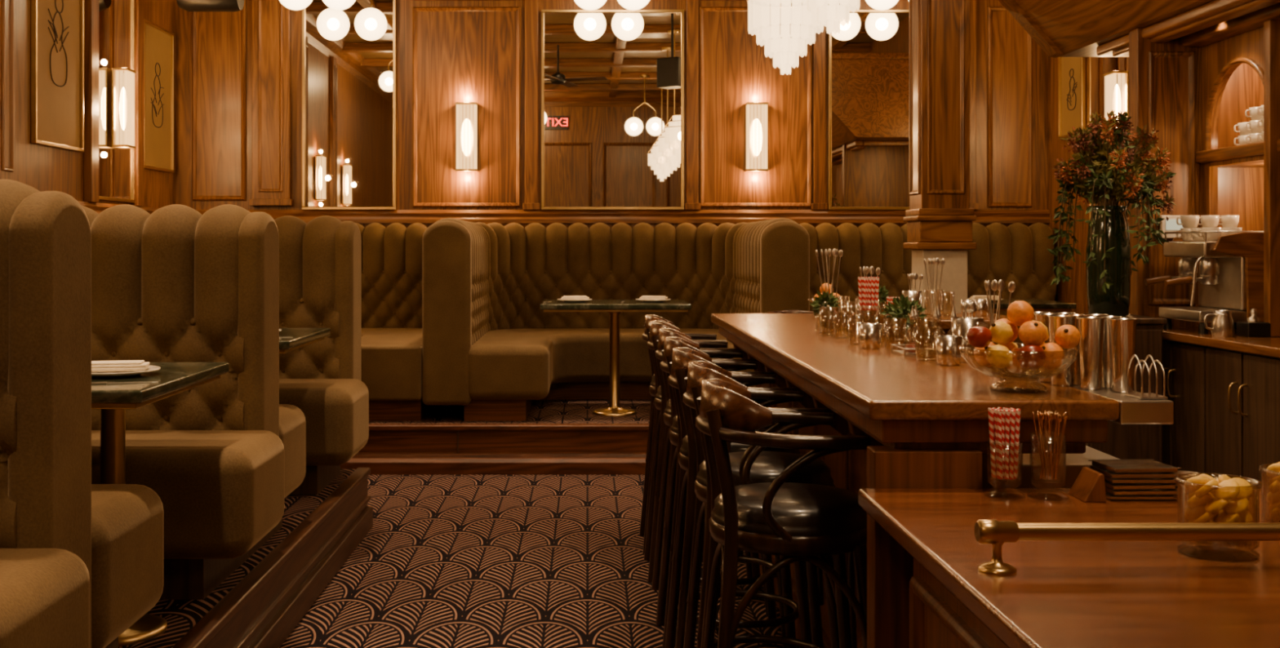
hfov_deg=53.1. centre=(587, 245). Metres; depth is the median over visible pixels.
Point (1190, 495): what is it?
slice
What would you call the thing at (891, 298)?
straw
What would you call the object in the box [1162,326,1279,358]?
countertop
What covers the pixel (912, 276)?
spoon
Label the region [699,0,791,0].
trim
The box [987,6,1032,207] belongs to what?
wall panel
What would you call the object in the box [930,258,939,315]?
spoon
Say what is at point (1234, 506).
slice
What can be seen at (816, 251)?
spoon
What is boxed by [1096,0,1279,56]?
trim
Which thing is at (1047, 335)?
lemon
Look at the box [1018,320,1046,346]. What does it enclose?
orange
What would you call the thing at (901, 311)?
plant
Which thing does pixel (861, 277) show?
straw
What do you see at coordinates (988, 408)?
straw
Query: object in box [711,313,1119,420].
countertop
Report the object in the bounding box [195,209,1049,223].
trim
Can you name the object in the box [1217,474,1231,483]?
slice
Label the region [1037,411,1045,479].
pick
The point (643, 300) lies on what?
plate
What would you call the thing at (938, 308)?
bottle
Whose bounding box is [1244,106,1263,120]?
coffee cup
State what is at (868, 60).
wall mirror
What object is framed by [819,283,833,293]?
orange
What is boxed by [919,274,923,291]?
spoon
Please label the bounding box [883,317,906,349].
glass
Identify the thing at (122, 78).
wall sconce
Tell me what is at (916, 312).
bottle
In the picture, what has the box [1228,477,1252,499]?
slice
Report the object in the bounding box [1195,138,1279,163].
shelf
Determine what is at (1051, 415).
pick
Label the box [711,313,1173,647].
bar counter
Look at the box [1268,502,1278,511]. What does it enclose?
slice
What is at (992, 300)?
plate
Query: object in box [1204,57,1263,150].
trim
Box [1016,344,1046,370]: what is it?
apple
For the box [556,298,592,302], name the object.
plate
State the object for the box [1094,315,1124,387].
tin
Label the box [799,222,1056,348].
banquette
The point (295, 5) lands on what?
globe pendant
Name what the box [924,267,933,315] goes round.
spoon
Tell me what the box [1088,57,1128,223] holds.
wall mirror
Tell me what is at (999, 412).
straw
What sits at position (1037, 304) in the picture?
dining table
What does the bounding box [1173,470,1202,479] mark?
slice
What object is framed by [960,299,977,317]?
steel jigger
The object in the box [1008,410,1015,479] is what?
straw
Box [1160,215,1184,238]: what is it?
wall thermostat
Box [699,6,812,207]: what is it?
wall panel
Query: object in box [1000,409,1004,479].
straw
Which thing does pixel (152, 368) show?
plate
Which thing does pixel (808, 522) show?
bar stool
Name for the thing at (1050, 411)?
pick
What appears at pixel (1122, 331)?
tin
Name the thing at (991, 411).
straw
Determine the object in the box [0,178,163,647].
bench
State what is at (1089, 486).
holder
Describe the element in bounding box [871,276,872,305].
straw
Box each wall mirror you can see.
[98,0,134,203]
[302,0,396,209]
[541,9,684,209]
[827,9,909,209]
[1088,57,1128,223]
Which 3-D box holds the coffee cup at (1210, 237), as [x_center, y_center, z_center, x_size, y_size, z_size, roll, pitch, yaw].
[2.726,-0.051,5.600,0.084,0.058,0.084,0,0,45]
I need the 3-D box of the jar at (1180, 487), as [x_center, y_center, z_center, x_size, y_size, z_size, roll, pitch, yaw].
[0.936,0.402,1.900,0.116,0.110,0.116,0,0,0]
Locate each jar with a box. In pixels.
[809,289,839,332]
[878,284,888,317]
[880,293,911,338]
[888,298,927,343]
[984,439,1025,493]
[1026,431,1067,494]
[1175,472,1262,562]
[1258,463,1279,522]
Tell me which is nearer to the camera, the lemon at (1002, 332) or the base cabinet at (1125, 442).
the lemon at (1002, 332)
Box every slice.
[1173,470,1202,479]
[1184,476,1209,493]
[1184,506,1205,521]
[1186,493,1212,509]
[1188,490,1213,498]
[1194,479,1218,497]
[1195,511,1218,522]
[1197,473,1218,489]
[1204,497,1228,514]
[1213,480,1239,501]
[1213,510,1239,522]
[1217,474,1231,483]
[1222,497,1248,515]
[1226,541,1244,544]
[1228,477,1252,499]
[1239,510,1252,522]
[1266,462,1279,478]
[1266,491,1279,505]
[1268,475,1278,484]
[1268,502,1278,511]
[1269,480,1279,493]
[1269,506,1279,520]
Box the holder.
[1068,466,1106,502]
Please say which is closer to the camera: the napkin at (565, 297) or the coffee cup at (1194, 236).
the coffee cup at (1194, 236)
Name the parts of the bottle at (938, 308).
spout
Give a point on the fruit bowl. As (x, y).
(1046, 374)
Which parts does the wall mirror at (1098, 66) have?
frame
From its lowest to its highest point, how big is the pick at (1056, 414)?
0.122 m
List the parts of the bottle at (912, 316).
spout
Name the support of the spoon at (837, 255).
in the utensil cup
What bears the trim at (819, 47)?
attached to the wall at (404, 7)
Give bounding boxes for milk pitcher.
[1204,310,1235,337]
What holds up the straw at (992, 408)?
in the glass jar at (988, 439)
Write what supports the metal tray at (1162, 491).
on the metal tray at (1108, 496)
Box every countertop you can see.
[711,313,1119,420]
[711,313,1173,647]
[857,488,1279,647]
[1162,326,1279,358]
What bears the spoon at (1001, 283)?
in the utensil cup
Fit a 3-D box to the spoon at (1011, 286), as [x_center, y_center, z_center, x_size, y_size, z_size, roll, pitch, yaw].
[0.980,0.182,2.992,0.010,0.200,0.046,0,0,-30]
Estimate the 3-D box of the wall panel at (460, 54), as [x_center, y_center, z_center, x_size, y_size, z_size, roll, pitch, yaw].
[-0.905,-1.040,9.585,0.810,1.500,0.030,0,0,0]
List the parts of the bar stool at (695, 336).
leg, leg, seat, backrest, armrest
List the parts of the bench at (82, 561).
backrest, seat, panel, seat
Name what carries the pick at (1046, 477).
in the glass jar at (1031, 432)
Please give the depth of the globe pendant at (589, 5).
8.84 m
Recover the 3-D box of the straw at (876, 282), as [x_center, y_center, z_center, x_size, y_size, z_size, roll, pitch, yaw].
[0.924,0.180,4.101,0.015,0.160,0.007,0,0,45]
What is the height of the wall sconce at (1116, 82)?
0.428 m
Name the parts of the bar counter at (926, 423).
panel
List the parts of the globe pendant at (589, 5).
lamp shade, lamp shade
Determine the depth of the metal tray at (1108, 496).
2.29 m
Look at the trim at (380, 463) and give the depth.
7.44 m
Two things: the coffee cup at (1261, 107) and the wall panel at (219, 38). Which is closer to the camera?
the coffee cup at (1261, 107)
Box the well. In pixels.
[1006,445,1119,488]
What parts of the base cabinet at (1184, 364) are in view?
door, handle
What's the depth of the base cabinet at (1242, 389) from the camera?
5.11 m
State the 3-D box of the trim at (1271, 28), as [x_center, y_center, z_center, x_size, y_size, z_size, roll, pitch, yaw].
[2.880,-0.325,5.355,0.080,1.410,0.050,0,0,0]
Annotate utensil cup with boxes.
[854,298,879,331]
[902,290,922,319]
[951,316,984,363]
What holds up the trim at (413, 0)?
attached to the wall at (404, 7)
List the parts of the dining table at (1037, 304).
under frame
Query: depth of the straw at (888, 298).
4.01 m
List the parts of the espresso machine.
portafilter handle, portafilter handle, panel, cup rail, panel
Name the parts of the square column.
post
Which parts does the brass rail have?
rail post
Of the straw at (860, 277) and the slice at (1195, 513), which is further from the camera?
the straw at (860, 277)
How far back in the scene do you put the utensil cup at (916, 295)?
5.09 m
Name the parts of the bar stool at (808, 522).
leg, leg, backrest, armrest, seat, leg, leg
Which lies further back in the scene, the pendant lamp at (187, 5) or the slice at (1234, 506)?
the pendant lamp at (187, 5)
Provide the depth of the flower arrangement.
5.76 m
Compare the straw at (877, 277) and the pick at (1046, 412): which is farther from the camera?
the straw at (877, 277)
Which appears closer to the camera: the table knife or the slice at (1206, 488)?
the slice at (1206, 488)
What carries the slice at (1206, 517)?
in the jar at (1180, 487)
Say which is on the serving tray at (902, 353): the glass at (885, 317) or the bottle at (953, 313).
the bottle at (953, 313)
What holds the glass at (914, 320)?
on the bar counter at (926, 423)
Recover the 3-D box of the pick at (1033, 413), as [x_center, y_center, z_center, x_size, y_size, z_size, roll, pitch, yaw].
[0.826,0.363,2.345,0.025,0.121,0.010,0,0,-14]
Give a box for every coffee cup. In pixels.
[1176,215,1199,228]
[1176,228,1193,240]
[1186,227,1204,240]
[1197,227,1221,240]
[1198,215,1219,227]
[1217,215,1239,227]
[1220,227,1242,236]
[1233,122,1252,135]
[1233,135,1249,145]
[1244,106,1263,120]
[1244,120,1262,133]
[1244,133,1262,143]
[1257,105,1263,117]
[1257,118,1263,131]
[1257,131,1263,142]
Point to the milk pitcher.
(1222, 323)
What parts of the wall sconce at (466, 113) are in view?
bulb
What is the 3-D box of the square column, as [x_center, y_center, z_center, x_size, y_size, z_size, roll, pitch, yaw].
[2.000,-0.520,7.280,0.330,3.700,0.330,0,0,0]
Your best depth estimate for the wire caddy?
2.44 m
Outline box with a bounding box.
[1236,308,1271,337]
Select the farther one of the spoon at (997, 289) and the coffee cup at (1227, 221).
the coffee cup at (1227, 221)
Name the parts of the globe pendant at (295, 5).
lamp shade, lamp shade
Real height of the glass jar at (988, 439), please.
0.100 m
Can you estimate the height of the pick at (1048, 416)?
0.122 m
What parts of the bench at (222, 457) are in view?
backrest, seat, panel, seat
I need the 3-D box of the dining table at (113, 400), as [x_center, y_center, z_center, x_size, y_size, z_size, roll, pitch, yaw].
[-1.950,0.700,3.480,1.740,0.700,0.760,0,0,0]
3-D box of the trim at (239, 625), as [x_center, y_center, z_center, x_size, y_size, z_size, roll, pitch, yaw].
[-2.065,1.196,2.225,2.050,0.268,7.650,0,0,0]
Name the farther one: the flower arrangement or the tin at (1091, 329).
the flower arrangement
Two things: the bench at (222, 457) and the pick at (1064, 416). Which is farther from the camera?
the bench at (222, 457)
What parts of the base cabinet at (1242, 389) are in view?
door, handle, handle, door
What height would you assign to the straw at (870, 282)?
0.160 m
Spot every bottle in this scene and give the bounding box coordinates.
[904,306,921,353]
[907,304,924,351]
[927,306,942,354]
[929,304,945,344]
[946,306,957,335]
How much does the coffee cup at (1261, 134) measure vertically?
0.058 m
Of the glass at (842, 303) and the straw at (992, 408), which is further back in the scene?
the glass at (842, 303)
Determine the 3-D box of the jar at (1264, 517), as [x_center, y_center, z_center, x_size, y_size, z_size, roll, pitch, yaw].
[1.120,0.405,2.020,0.108,0.105,0.108,0,0,0]
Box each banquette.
[355,222,435,421]
[422,217,809,421]
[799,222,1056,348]
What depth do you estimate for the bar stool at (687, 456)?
3.75 m
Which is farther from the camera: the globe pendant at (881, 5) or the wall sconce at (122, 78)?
the globe pendant at (881, 5)
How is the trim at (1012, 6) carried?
attached to the wall at (1073, 291)
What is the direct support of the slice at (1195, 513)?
in the jar at (1180, 487)
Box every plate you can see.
[91,364,160,377]
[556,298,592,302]
[635,298,671,302]
[967,297,1003,302]
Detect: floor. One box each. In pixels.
[118,469,355,647]
[280,475,799,647]
[368,400,650,423]
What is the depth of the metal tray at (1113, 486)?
2.29 m
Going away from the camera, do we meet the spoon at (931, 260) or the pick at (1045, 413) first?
the pick at (1045, 413)
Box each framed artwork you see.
[31,0,84,151]
[144,18,173,173]
[1057,57,1085,139]
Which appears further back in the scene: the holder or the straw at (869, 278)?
the straw at (869, 278)
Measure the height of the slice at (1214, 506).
0.030 m
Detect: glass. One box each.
[819,306,839,335]
[822,297,839,324]
[832,296,849,323]
[832,311,853,337]
[841,301,854,326]
[847,315,869,344]
[856,310,878,338]
[864,315,887,342]
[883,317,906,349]
[913,319,937,346]
[913,326,940,361]
[937,291,954,315]
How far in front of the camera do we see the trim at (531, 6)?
9.57 m
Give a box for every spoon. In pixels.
[815,249,825,309]
[820,248,831,325]
[824,248,831,316]
[826,249,838,325]
[827,248,831,319]
[830,248,836,324]
[832,249,843,323]
[864,266,869,276]
[869,266,874,276]
[875,267,880,276]
[910,273,914,291]
[914,273,918,291]
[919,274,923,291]
[923,258,932,314]
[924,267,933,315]
[927,257,934,311]
[929,258,934,308]
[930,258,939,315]
[932,257,936,310]
[934,257,939,306]
[937,258,944,304]
[960,302,964,318]
[963,302,969,319]
[969,302,976,319]
[984,280,993,342]
[987,280,992,323]
[991,280,998,342]
[995,288,999,321]
[996,279,1004,344]
[1006,281,1015,319]
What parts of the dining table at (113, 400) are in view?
under frame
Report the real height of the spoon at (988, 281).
0.201 m
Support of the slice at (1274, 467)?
in the jar at (1264, 517)
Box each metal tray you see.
[1086,465,1178,478]
[1088,458,1181,473]
[1104,475,1179,484]
[1104,480,1177,489]
[1105,487,1177,495]
[1105,492,1177,500]
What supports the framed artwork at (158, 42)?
attached to the wall at (43, 168)
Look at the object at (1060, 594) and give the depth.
1.83 m
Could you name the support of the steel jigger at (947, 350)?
on the bar counter at (926, 423)
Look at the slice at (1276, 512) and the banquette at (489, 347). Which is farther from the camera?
the banquette at (489, 347)
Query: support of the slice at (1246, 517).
in the jar at (1180, 487)
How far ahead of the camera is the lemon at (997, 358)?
2.51 m
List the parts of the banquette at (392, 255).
seat, backrest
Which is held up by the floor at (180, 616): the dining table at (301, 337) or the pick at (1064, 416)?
the dining table at (301, 337)
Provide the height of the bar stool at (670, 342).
1.025 m
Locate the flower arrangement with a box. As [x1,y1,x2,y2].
[1047,110,1176,316]
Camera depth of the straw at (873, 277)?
4.11 m
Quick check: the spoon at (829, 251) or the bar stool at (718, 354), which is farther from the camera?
the bar stool at (718, 354)
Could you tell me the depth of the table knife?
3.25 m
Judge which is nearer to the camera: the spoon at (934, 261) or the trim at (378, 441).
the spoon at (934, 261)
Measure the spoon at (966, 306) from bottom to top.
0.143 m
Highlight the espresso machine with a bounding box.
[1144,231,1263,333]
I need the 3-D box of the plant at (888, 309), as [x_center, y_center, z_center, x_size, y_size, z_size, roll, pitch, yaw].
[0.956,0.218,3.921,0.104,0.144,0.098,0,0,-20]
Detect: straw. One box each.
[857,277,862,323]
[860,276,862,315]
[861,277,863,323]
[862,277,866,323]
[865,277,868,315]
[868,277,871,323]
[870,282,871,323]
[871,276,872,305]
[871,277,874,323]
[873,276,875,318]
[873,277,878,323]
[876,276,879,310]
[887,297,891,328]
[890,297,893,328]
[987,408,992,476]
[989,408,996,477]
[991,408,996,470]
[994,409,998,478]
[997,409,1002,479]
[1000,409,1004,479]
[1004,410,1009,479]
[1008,408,1012,454]
[1008,409,1013,472]
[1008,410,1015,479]
[1013,409,1019,479]
[1017,408,1020,475]
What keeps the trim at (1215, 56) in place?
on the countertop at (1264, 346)
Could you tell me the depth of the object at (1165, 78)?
6.05 m
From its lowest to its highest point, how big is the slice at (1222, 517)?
0.030 m
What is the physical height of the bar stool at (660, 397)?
1.025 m
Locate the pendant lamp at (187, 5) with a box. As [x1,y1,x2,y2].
[176,0,244,11]
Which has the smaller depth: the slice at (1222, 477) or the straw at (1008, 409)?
the slice at (1222, 477)
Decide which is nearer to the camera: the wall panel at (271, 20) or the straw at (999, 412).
the straw at (999, 412)
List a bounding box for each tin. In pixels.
[1027,311,1049,377]
[1034,313,1062,382]
[1047,315,1075,386]
[1049,312,1076,314]
[1062,314,1089,385]
[1075,316,1105,389]
[1083,313,1108,316]
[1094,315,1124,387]
[1107,318,1137,392]
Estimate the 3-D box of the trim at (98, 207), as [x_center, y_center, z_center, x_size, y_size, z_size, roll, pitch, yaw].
[-3.065,-0.220,3.975,0.050,0.100,11.150,0,0,0]
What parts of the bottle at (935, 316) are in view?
spout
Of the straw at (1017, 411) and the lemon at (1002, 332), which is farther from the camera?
the lemon at (1002, 332)
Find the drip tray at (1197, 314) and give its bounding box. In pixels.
[1159,306,1247,322]
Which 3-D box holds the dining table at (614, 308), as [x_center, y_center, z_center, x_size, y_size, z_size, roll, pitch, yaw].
[0.170,0.700,8.020,0.910,0.700,0.660,0,0,0]
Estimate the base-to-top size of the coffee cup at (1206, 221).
0.058 m
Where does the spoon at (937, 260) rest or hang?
in the utensil cup
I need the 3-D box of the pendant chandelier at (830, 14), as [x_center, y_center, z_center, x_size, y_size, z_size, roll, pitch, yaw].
[0.960,-1.600,5.000,0.375,1.540,0.375,0,0,38]
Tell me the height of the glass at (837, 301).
0.100 m
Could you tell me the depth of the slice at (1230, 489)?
1.87 m
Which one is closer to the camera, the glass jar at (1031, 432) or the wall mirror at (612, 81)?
the glass jar at (1031, 432)
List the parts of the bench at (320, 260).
backrest, seat, panel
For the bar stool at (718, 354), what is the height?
1.025 m
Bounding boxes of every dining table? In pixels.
[91,362,228,646]
[279,328,330,508]
[540,299,691,416]
[989,298,1076,314]
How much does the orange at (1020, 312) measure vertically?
0.051 m
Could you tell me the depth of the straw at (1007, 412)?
2.32 m
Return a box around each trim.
[0,0,14,180]
[77,200,159,214]
[84,0,98,202]
[130,0,144,206]
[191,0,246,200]
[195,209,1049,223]
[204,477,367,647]
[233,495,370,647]
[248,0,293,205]
[248,506,373,647]
[340,452,646,475]
[358,431,648,452]
[368,423,648,431]
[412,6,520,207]
[413,0,520,0]
[522,0,540,209]
[684,0,700,209]
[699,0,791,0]
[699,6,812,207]
[810,25,827,209]
[909,557,1008,647]
[969,0,978,209]
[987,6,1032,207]
[998,0,1063,57]
[1014,0,1214,57]
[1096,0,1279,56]
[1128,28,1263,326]
[1182,2,1279,46]
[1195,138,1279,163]
[1200,26,1263,330]
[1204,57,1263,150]
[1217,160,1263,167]
[1263,20,1279,337]
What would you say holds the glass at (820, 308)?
on the bar counter at (926, 423)
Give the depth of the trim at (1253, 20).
5.59 m
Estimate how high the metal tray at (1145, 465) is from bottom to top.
0.008 m
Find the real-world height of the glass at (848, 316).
0.085 m
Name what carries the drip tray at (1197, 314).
on the espresso machine
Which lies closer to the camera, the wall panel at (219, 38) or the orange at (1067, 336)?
the orange at (1067, 336)
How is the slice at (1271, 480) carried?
in the jar at (1264, 517)
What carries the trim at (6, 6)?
attached to the wall at (43, 168)
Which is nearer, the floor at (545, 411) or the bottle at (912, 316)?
the bottle at (912, 316)
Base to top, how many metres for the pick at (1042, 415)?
0.121 m
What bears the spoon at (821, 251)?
in the utensil cup
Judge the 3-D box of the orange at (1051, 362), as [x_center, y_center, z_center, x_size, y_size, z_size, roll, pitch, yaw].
[0.916,0.218,2.534,0.053,0.053,0.053,0,0,-15]
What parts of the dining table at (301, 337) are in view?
under frame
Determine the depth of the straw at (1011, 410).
2.32 m
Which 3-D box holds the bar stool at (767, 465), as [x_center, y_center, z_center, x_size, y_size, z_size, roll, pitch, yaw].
[0.460,0.819,3.385,0.426,1.025,0.447,0,0,0]
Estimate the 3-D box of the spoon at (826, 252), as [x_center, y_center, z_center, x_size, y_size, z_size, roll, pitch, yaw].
[0.859,0.147,4.578,0.013,0.271,0.044,0,0,-8]
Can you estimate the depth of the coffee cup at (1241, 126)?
5.78 m
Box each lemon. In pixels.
[984,344,1013,368]
[989,320,1013,344]
[998,342,1018,350]
[1036,320,1048,340]
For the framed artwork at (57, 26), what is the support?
attached to the wall at (43, 168)
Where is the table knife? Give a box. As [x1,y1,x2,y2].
[91,382,158,384]
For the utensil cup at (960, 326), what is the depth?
3.17 m
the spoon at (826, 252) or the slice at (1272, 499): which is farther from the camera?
the spoon at (826, 252)
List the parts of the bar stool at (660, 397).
leg, leg, seat, backrest, armrest, leg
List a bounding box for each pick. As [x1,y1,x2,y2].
[1031,411,1040,458]
[1036,413,1050,479]
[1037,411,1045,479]
[1039,412,1054,478]
[1040,412,1044,468]
[1041,412,1053,478]
[1042,411,1045,479]
[1043,434,1048,479]
[1044,412,1049,473]
[1045,411,1048,426]
[1046,413,1053,479]
[1048,411,1052,475]
[1052,410,1057,458]
[1052,412,1059,475]
[1053,413,1067,478]
[1053,414,1062,479]
[1056,412,1068,476]
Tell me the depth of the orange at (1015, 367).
2.54 m
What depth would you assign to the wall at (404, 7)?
9.60 m
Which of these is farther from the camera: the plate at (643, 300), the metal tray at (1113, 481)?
the plate at (643, 300)
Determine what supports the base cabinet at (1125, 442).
on the floor at (443, 561)
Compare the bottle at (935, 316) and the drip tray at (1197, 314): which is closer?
the bottle at (935, 316)
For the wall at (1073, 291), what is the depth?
9.27 m
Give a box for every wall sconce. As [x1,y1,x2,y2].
[111,67,136,148]
[454,102,478,171]
[744,102,768,171]
[1102,71,1128,133]
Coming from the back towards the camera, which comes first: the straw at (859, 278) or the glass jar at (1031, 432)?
the straw at (859, 278)
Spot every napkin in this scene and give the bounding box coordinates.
[91,360,150,372]
[560,295,589,299]
[638,295,667,299]
[969,295,998,299]
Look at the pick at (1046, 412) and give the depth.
2.33 m
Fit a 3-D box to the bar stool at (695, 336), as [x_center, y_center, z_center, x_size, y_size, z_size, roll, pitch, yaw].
[0.451,0.819,5.710,0.426,1.025,0.447,0,0,0]
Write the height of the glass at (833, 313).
0.080 m
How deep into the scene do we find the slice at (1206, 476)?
1.92 m
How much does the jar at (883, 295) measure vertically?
0.138 m
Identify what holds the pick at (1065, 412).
in the glass jar at (1031, 432)
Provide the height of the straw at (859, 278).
0.160 m
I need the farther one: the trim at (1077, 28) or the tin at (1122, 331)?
the trim at (1077, 28)
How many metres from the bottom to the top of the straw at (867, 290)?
0.160 m
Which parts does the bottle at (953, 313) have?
spout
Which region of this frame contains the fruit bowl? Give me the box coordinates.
[958,343,1079,394]
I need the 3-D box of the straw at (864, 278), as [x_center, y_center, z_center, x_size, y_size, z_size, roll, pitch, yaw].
[0.887,0.180,4.099,0.007,0.160,0.015,0,0,40]
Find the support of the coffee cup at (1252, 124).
on the coffee cup at (1252, 137)
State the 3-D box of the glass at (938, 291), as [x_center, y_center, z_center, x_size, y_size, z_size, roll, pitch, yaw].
[1.500,0.240,5.350,0.066,0.100,0.065,0,0,0]
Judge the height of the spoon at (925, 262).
0.230 m
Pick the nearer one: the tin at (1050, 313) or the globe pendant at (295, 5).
the tin at (1050, 313)
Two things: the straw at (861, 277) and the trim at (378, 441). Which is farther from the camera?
the trim at (378, 441)
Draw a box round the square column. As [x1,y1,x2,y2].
[903,0,976,313]
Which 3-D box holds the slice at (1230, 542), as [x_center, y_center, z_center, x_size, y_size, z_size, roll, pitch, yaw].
[0.950,0.421,1.877,0.036,0.030,0.032,0,0,20]
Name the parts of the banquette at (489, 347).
panel, seat, panel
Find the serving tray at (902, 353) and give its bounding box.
[890,344,936,356]
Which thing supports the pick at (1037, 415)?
in the glass jar at (1031, 432)
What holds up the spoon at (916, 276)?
in the utensil cup at (916, 295)
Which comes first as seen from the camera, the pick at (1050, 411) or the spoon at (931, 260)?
the pick at (1050, 411)
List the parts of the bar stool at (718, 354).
leg, leg, seat, backrest, armrest, leg, leg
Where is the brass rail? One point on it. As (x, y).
(996, 533)
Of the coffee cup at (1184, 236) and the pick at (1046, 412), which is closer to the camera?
the pick at (1046, 412)
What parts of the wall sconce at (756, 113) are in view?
bulb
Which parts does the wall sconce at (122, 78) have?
bulb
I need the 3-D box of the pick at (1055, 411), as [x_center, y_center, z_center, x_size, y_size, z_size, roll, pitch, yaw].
[0.853,0.362,2.339,0.021,0.122,0.004,0,0,-38]
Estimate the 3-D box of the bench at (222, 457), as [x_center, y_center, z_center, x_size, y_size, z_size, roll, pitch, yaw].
[-2.005,0.455,4.290,2.050,1.190,1.180,0,0,0]
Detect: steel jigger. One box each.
[858,323,882,349]
[934,335,962,365]
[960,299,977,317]
[973,298,989,316]
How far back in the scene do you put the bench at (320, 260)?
5.77 m
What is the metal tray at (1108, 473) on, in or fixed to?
on the metal tray at (1113, 481)
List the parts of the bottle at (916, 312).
spout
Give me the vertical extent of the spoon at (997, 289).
0.201 m
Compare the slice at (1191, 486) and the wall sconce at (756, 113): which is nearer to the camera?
the slice at (1191, 486)
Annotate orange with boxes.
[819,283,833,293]
[832,292,841,304]
[973,342,996,367]
[994,318,1018,343]
[1006,347,1027,373]
[1007,300,1034,326]
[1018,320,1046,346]
[1040,342,1064,369]
[1054,324,1080,348]
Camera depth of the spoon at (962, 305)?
3.18 m
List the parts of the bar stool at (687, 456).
leg, leg, backrest, armrest, seat, leg, leg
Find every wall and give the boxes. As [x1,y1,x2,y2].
[14,0,175,208]
[175,0,1047,229]
[1047,55,1088,314]
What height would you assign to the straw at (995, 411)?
0.125 m
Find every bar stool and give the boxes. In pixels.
[639,314,726,553]
[644,320,752,582]
[651,328,767,616]
[656,336,786,647]
[664,346,812,647]
[682,360,839,647]
[695,377,871,647]
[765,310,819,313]
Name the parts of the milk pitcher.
handle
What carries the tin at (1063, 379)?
on the bar counter at (926, 423)
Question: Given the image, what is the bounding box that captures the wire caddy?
[1125,354,1168,399]
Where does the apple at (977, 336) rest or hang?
in the fruit bowl
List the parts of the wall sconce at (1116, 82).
lamp shade, bulb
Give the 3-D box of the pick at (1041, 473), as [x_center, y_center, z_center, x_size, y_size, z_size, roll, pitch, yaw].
[0.836,0.363,2.329,0.027,0.121,0.003,0,0,4]
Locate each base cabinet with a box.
[1085,314,1166,462]
[1162,339,1209,474]
[1205,346,1279,488]
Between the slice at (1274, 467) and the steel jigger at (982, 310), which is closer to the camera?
the slice at (1274, 467)
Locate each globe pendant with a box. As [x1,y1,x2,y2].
[279,0,355,10]
[573,0,649,10]
[865,0,909,10]
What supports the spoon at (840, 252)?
in the utensil cup
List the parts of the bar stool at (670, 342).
leg, leg, backrest, armrest, seat, leg, leg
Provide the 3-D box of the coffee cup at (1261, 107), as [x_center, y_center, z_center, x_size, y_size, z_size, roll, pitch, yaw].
[2.986,-0.587,5.600,0.084,0.058,0.084,0,0,45]
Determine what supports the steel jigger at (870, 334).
on the bar counter at (926, 423)
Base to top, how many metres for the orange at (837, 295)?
0.056 m
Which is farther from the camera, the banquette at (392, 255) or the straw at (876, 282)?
the banquette at (392, 255)
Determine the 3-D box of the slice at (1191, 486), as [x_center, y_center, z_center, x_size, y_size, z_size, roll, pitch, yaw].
[0.913,0.358,1.914,0.036,0.030,0.032,0,0,-8]
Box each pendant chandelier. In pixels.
[746,0,823,75]
[806,0,859,34]
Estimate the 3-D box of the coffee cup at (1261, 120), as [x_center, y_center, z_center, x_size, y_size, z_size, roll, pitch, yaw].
[2.986,-0.528,5.600,0.084,0.058,0.084,0,0,45]
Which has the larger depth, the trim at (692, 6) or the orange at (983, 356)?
the trim at (692, 6)
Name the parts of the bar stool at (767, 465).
leg, leg, backrest, armrest, seat, leg, leg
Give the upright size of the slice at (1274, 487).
0.030 m
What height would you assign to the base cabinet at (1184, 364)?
0.910 m
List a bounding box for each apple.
[966,326,992,347]
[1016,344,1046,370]
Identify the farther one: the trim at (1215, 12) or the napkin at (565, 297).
the napkin at (565, 297)
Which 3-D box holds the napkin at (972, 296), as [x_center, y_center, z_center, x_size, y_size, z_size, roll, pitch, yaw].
[2.502,0.324,8.050,0.173,0.023,0.090,0,0,0]
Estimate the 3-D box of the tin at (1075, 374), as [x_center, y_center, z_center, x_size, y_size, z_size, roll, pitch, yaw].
[1.026,0.217,2.690,0.055,0.145,0.055,0,0,0]
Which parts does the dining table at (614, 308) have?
under frame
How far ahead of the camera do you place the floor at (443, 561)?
5.20 m
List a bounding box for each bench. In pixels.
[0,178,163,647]
[81,204,306,599]
[274,215,368,494]
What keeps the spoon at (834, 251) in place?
in the utensil cup
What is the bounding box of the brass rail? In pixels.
[974,519,1279,575]
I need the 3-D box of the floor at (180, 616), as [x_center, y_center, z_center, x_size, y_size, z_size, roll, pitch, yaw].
[-2.083,1.057,2.210,2.015,0.014,7.620,0,0,0]
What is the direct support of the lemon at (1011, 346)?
in the fruit bowl

